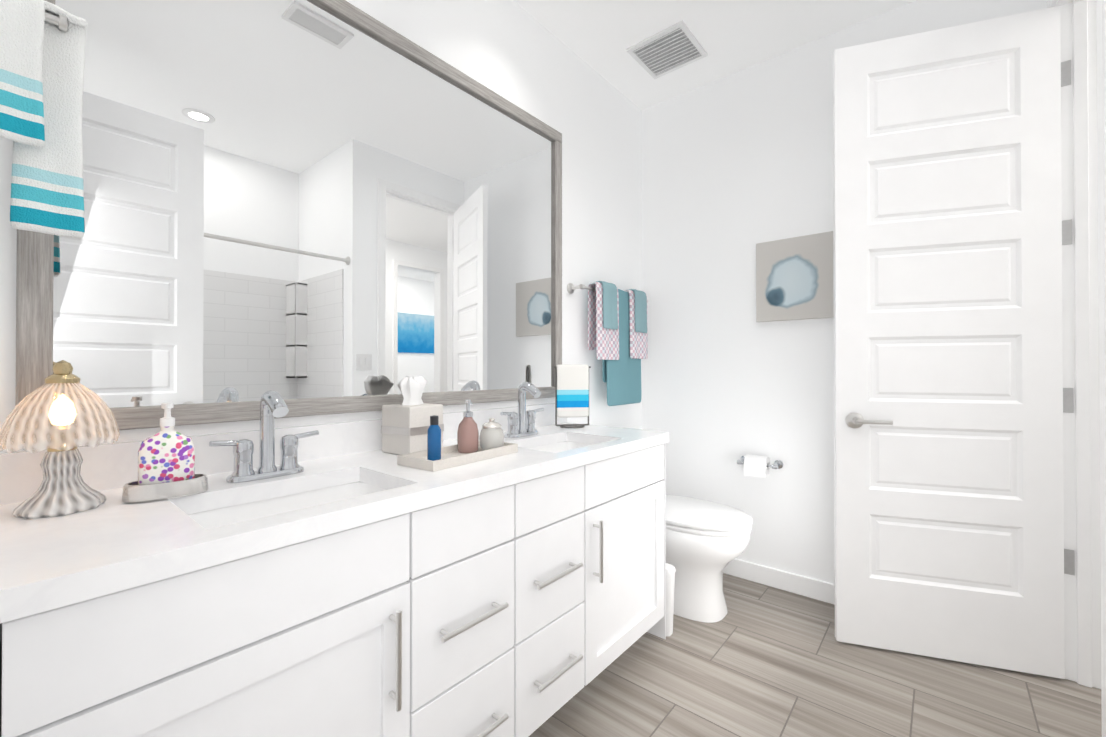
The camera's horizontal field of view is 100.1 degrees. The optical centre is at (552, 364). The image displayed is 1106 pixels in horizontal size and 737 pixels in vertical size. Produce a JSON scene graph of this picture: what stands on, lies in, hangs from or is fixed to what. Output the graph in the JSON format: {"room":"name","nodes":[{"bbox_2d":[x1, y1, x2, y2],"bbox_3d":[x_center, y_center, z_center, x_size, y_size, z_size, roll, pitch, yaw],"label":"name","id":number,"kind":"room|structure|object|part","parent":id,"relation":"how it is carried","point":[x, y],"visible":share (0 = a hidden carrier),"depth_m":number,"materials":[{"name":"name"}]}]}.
{"room":"bathroom","nodes":[
{"label":"bathroom","id":0,"kind":"room"},
{"bbox_2d":[0,137,16,429],"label":"wall","id":1,"kind":"structure","parent":0,"point":[8,235],"depth_m":0.93,"materials":[{"name":"white paint"}]},
{"bbox_2d":[346,0,641,428],"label":"wall","id":2,"kind":"structure","parent":0,"point":[514,52],"depth_m":2.36,"materials":[{"name":"white paint"}]},
{"bbox_2d":[15,0,561,429],"bbox_3d":[-0.520,-0.488,1.589,0.028,1.275,1.724,0,0,40],"label":"mirror","id":3,"kind":"object","parent":2,"relation":"attached to","point":[312,207],"visible":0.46,"depth_m":1.32,"materials":[{"name":"clear glass"}]},
{"bbox_2d":[567,281,647,405],"bbox_3d":[0.341,-0.108,2.535,0.128,0.651,0.694,0,0,40],"label":"towel rail","id":4,"kind":"object","parent":2,"relation":"attached to","point":[617,332],"visible":1,"depth_m":2.49,"materials":[{"name":"teal fabric"}]},
{"bbox_2d":[513,0,915,109],"bbox_3d":[2.953,-1.629,1.028,6.320,0.050,6.600,0,0,40],"label":"ceiling","id":5,"kind":"structure","parent":0,"point":[599,37],"depth_m":2.20,"materials":[{"name":"white paint"}]},
{"bbox_2d":[626,20,707,78],"bbox_3d":[0.581,-1.589,2.355,0.300,0.013,0.300,0,0,40],"label":"vent","id":6,"kind":"object","parent":5,"relation":"attached to","point":[676,46],"visible":1,"depth_m":2.34,"materials":[{"name":"white metal"}]},
{"bbox_2d":[529,573,1101,736],"bbox_3d":[2.953,1.161,1.011,6.320,0.050,6.600,0,0,40],"label":"floor","id":7,"kind":"structure","parent":0,"point":[760,660],"depth_m":1.62,"materials":[{"name":"tile"}]},
{"bbox_2d":[0,403,668,736],"bbox_3d":[-0.304,0.658,1.410,0.581,0.960,1.810,0,0,40],"label":"bathroom vanity","id":8,"kind":"object","parent":7,"relation":"on","point":[352,580],"visible":1,"depth_m":0.96,"materials":[{"name":"paint"}]},
{"bbox_2d":[0,360,119,518],"bbox_3d":[-0.935,0.132,0.883,0.161,0.284,0.161,0,0,40],"label":"lamp","id":9,"kind":"object","parent":8,"relation":"on","point":[61,414],"visible":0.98,"depth_m":0.85,"materials":[{"name":"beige glass"}]},
{"bbox_3d":[-0.935,0.095,0.883,0.161,0.121,0.161,0,0,40],"label":"lamp shade","id":10,"kind":"part","parent":9,"relation":"part of","materials":[{"name":"beige glass"}]},
{"bbox_2d":[46,447,77,451],"bbox_3d":[-0.935,0.140,0.883,0.042,0.044,0.042,0,0,40],"label":"socket","id":11,"kind":"object","parent":9,"relation":"attached to","point":[75,449],"depth_m":0.87,"materials":[{"name":"gold metal"}]},
{"bbox_2d":[122,402,207,502],"bbox_3d":[-0.812,0.177,0.975,0.140,0.196,0.080,0,0,-42],"label":"soap bottle","id":12,"kind":"object","parent":8,"relation":"on","point":[166,461],"visible":1,"depth_m":0.96,"materials":[{"name":"multicoloured plastic"}]},
{"bbox_3d":[-0.812,0.258,0.975,0.140,0.034,0.080,0,0,-42],"label":"dish","id":13,"kind":"part","parent":12,"relation":"part of","materials":[{"name":"white ceramic"}]},
{"bbox_2d":[209,390,318,482],"bbox_3d":[-0.684,0.169,1.129,0.126,0.214,0.240,0,0,40],"label":"faucet","id":14,"kind":"object","parent":8,"relation":"on","point":[273,405],"visible":1,"depth_m":1.14,"materials":[{"name":"silver metal"}]},
{"bbox_3d":[-0.758,0.218,1.094,0.046,0.090,0.092,0,0,40],"label":"handle","id":15,"kind":"part","parent":14,"relation":"part of","materials":[{"name":"silver metal"}]},
{"bbox_3d":[-0.681,0.163,1.126,0.118,0.202,0.042,0,0,40],"label":"spout","id":16,"kind":"part","parent":14,"relation":"part of","materials":[{"name":"silver metal"}]},
{"bbox_3d":[-0.662,0.219,1.207,0.046,0.090,0.092,0,0,40],"label":"handle","id":17,"kind":"part","parent":14,"relation":"part of","materials":[{"name":"silver metal"}]},
{"bbox_2d":[188,481,385,529],"bbox_3d":[-0.553,0.395,1.017,0.328,0.156,0.458,0,0,40],"label":"basin","id":18,"kind":"object","parent":8,"relation":"in","point":[215,515],"depth_m":1.11,"materials":[{"name":"ceramic"}]},
{"bbox_3d":[-0.326,0.608,0.960,0.036,0.200,0.012,0,0,40],"label":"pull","id":19,"kind":"part","parent":8,"relation":"part of","materials":[{"name":"silver metal"}]},
{"bbox_2d":[381,376,443,454],"bbox_3d":[-0.452,0.157,1.496,0.138,0.243,0.138,0,0,34],"label":"tissue box","id":20,"kind":"object","parent":8,"relation":"on","point":[405,425],"visible":0.88,"depth_m":1.45,"materials":[{"name":"grey"}]},
{"bbox_2d":[397,399,517,471],"bbox_3d":[-0.272,0.192,1.383,0.150,0.171,0.344,0,0,35],"label":"tray","id":21,"kind":"object","parent":8,"relation":"on","point":[472,446],"visible":1,"depth_m":1.40,"materials":[{"name":"beige plastic"}]},
{"bbox_2d":[457,417,478,452],"bbox_3d":[-0.264,0.215,1.439,0.066,0.108,0.066,0,0,35],"label":"dispenser","id":22,"kind":"object","parent":21,"relation":"on","point":[467,433],"depth_m":1.41,"materials":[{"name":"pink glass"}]},
{"bbox_2d":[479,428,503,449],"bbox_3d":[-0.194,0.234,1.469,0.080,0.070,0.080,0,0,35],"label":"jar","id":23,"kind":"object","parent":21,"relation":"on","point":[489,438],"depth_m":1.44,"materials":[{"name":"white ceramic"}]},
{"bbox_3d":[-0.191,0.615,1.119,0.036,0.012,0.200,0,0,40],"label":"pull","id":24,"kind":"part","parent":8,"relation":"part of","materials":[{"name":"silver metal"}]},
{"bbox_3d":[-0.191,0.899,1.118,0.036,0.012,0.200,0,0,40],"label":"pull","id":25,"kind":"part","parent":8,"relation":"part of","materials":[{"name":"silver metal"}]},
{"bbox_2d":[500,382,543,437],"bbox_3d":[-0.099,0.173,1.825,0.126,0.214,0.240,0,0,40],"label":"faucet","id":26,"kind":"object","parent":8,"relation":"on","point":[521,422],"visible":1,"depth_m":1.83,"materials":[{"name":"silver metal"}]},
{"bbox_3d":[-0.172,0.223,1.790,0.046,0.090,0.092,0,0,40],"label":"handle","id":27,"kind":"part","parent":26,"relation":"part of","materials":[{"name":"silver metal"}]},
{"bbox_3d":[-0.095,0.167,1.823,0.118,0.202,0.042,0,0,40],"label":"spout","id":28,"kind":"part","parent":26,"relation":"part of","materials":[{"name":"silver metal"}]},
{"bbox_3d":[-0.077,0.223,1.903,0.046,0.090,0.092,0,0,40],"label":"handle","id":29,"kind":"part","parent":26,"relation":"part of","materials":[{"name":"silver metal"}]},
{"bbox_3d":[0.015,0.900,1.363,0.036,0.012,0.200,0,0,40],"label":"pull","id":30,"kind":"part","parent":8,"relation":"part of","materials":[{"name":"silver metal"}]},
{"bbox_3d":[0.015,0.617,1.365,0.036,0.012,0.200,0,0,40],"label":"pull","id":31,"kind":"part","parent":8,"relation":"part of","materials":[{"name":"silver metal"}]},
{"bbox_2d":[528,441,593,452],"bbox_3d":[0.033,0.399,1.714,0.328,0.156,0.458,0,0,40],"label":"basin","id":32,"kind":"object","parent":8,"relation":"in","point":[548,446],"depth_m":1.90,"materials":[{"name":"ceramic"}]},
{"bbox_2d":[554,364,590,427],"bbox_3d":[0.088,0.140,2.100,0.170,0.284,0.072,0,0,-10],"label":"towel stand","id":33,"kind":"object","parent":8,"relation":"on","point":[571,390],"visible":1,"depth_m":2.09,"materials":[{"name":"fabric"}]},
{"bbox_3d":[0.149,0.611,1.524,0.036,0.200,0.012,0,0,40],"label":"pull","id":34,"kind":"part","parent":8,"relation":"part of","materials":[{"name":"silver metal"}]},
{"bbox_2d":[666,563,675,635],"bbox_3d":[0.444,0.998,2.005,0.176,0.283,0.068,0,0,40],"label":"waste bin","id":35,"kind":"object","parent":7,"relation":"on","point":[670,577],"visible":0.25,"depth_m":1.94,"materials":[{"name":"white plastic"}]},
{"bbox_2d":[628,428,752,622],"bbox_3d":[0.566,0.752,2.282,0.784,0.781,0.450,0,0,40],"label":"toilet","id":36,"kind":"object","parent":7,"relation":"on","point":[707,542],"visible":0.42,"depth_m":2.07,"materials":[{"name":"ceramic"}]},
{"bbox_3d":[0.655,0.726,2.208,0.545,0.021,0.394,0,0,40],"label":"seat","id":37,"kind":"part","parent":36,"relation":"part of","materials":[{"name":"white plastic"}]},
{"bbox_3d":[0.646,0.940,2.214,0.561,0.404,0.388,0,0,40],"label":"bowl","id":38,"kind":"part","parent":36,"relation":"part of","materials":[{"name":"ceramic"}]},
{"bbox_3d":[0.656,0.700,2.207,0.548,0.024,0.400,0,0,40],"label":"lid","id":39,"kind":"part","parent":36,"relation":"part of","materials":[{"name":"white plastic"}]},
{"bbox_2d":[642,0,1047,583],"bbox_3d":[1.314,-0.226,2.332,1.880,2.740,0.120,0,0,40],"label":"wall","id":40,"kind":"structure","parent":0,"point":[737,167],"depth_m":2.48,"materials":[{"name":"white paint"}]},
{"bbox_2d":[737,454,783,477],"bbox_3d":[1.056,0.515,2.387,0.214,0.099,0.120,0,0,40],"label":"toilet paper","id":41,"kind":"object","parent":40,"relation":"attached to","point":[756,466],"visible":1,"depth_m":2.35,"materials":[{"name":"white paper"}]},
{"bbox_2d":[723,558,834,604],"bbox_3d":[1.224,1.096,2.311,1.760,0.095,0.015,0,0,40],"label":"baseboard","id":42,"kind":"structure","parent":40,"relation":"attached to","point":[823,591],"depth_m":2.34,"materials":[{"name":"paint"}]},
{"bbox_2d":[756,231,833,321],"bbox_3d":[1.229,-0.431,2.303,0.410,0.410,0.034,0,0,40],"label":"picture","id":43,"kind":"object","parent":40,"relation":"attached to","point":[794,278],"visible":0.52,"depth_m":2.30,"materials":[{"name":"paper"}]},
{"bbox_3d":[-0.239,-0.242,-0.229,2.800,2.740,0.580,0,0,40],"label":"wall","id":44,"kind":"structure","parent":0,"visible":0},
{"bbox_2d":[0,0,87,237],"bbox_3d":[-0.841,-0.400,0.766,0.058,0.376,0.095,0,0,40],"label":"towel","id":45,"kind":"object","parent":44,"relation":"attached to","point":[42,53],"visible":1,"depth_m":0.75,"materials":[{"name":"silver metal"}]},
{"bbox_3d":[1.109,-0.236,0.721,0.120,2.740,2.610,0,0,40],"label":"wall","id":46,"kind":"structure","parent":0,"visible":0},
{"bbox_2d":[833,6,1074,678],"bbox_3d":[1.514,-0.087,1.769,0.753,2.430,0.093,0,0,19],"label":"door leaf","id":47,"kind":"structure","parent":46,"relation":"in","point":[948,362],"depth_m":1.78,"materials":[{"name":"paint"}]},
{"bbox_3d":[1.253,0.224,1.838,0.148,0.064,0.058,0,0,19],"label":"door handle","id":48,"kind":"part","parent":47,"relation":"part of","materials":[{"name":"silver metal"}]},
{"bbox_3d":[1.866,-0.175,1.684,0.032,1.865,0.001,0,0,40],"label":"door jamb hinge leaf","id":49,"kind":"part","parent":47,"relation":"part of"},
{"bbox_2d":[1047,0,1105,736],"bbox_3d":[1.680,-0.122,1.411,0.138,2.520,0.790,0,0,40],"label":"door frame","id":50,"kind":"structure","parent":46,"relation":"attached to","point":[1080,329],"depth_m":1.65,"materials":[{"name":"paint"}]}
]}

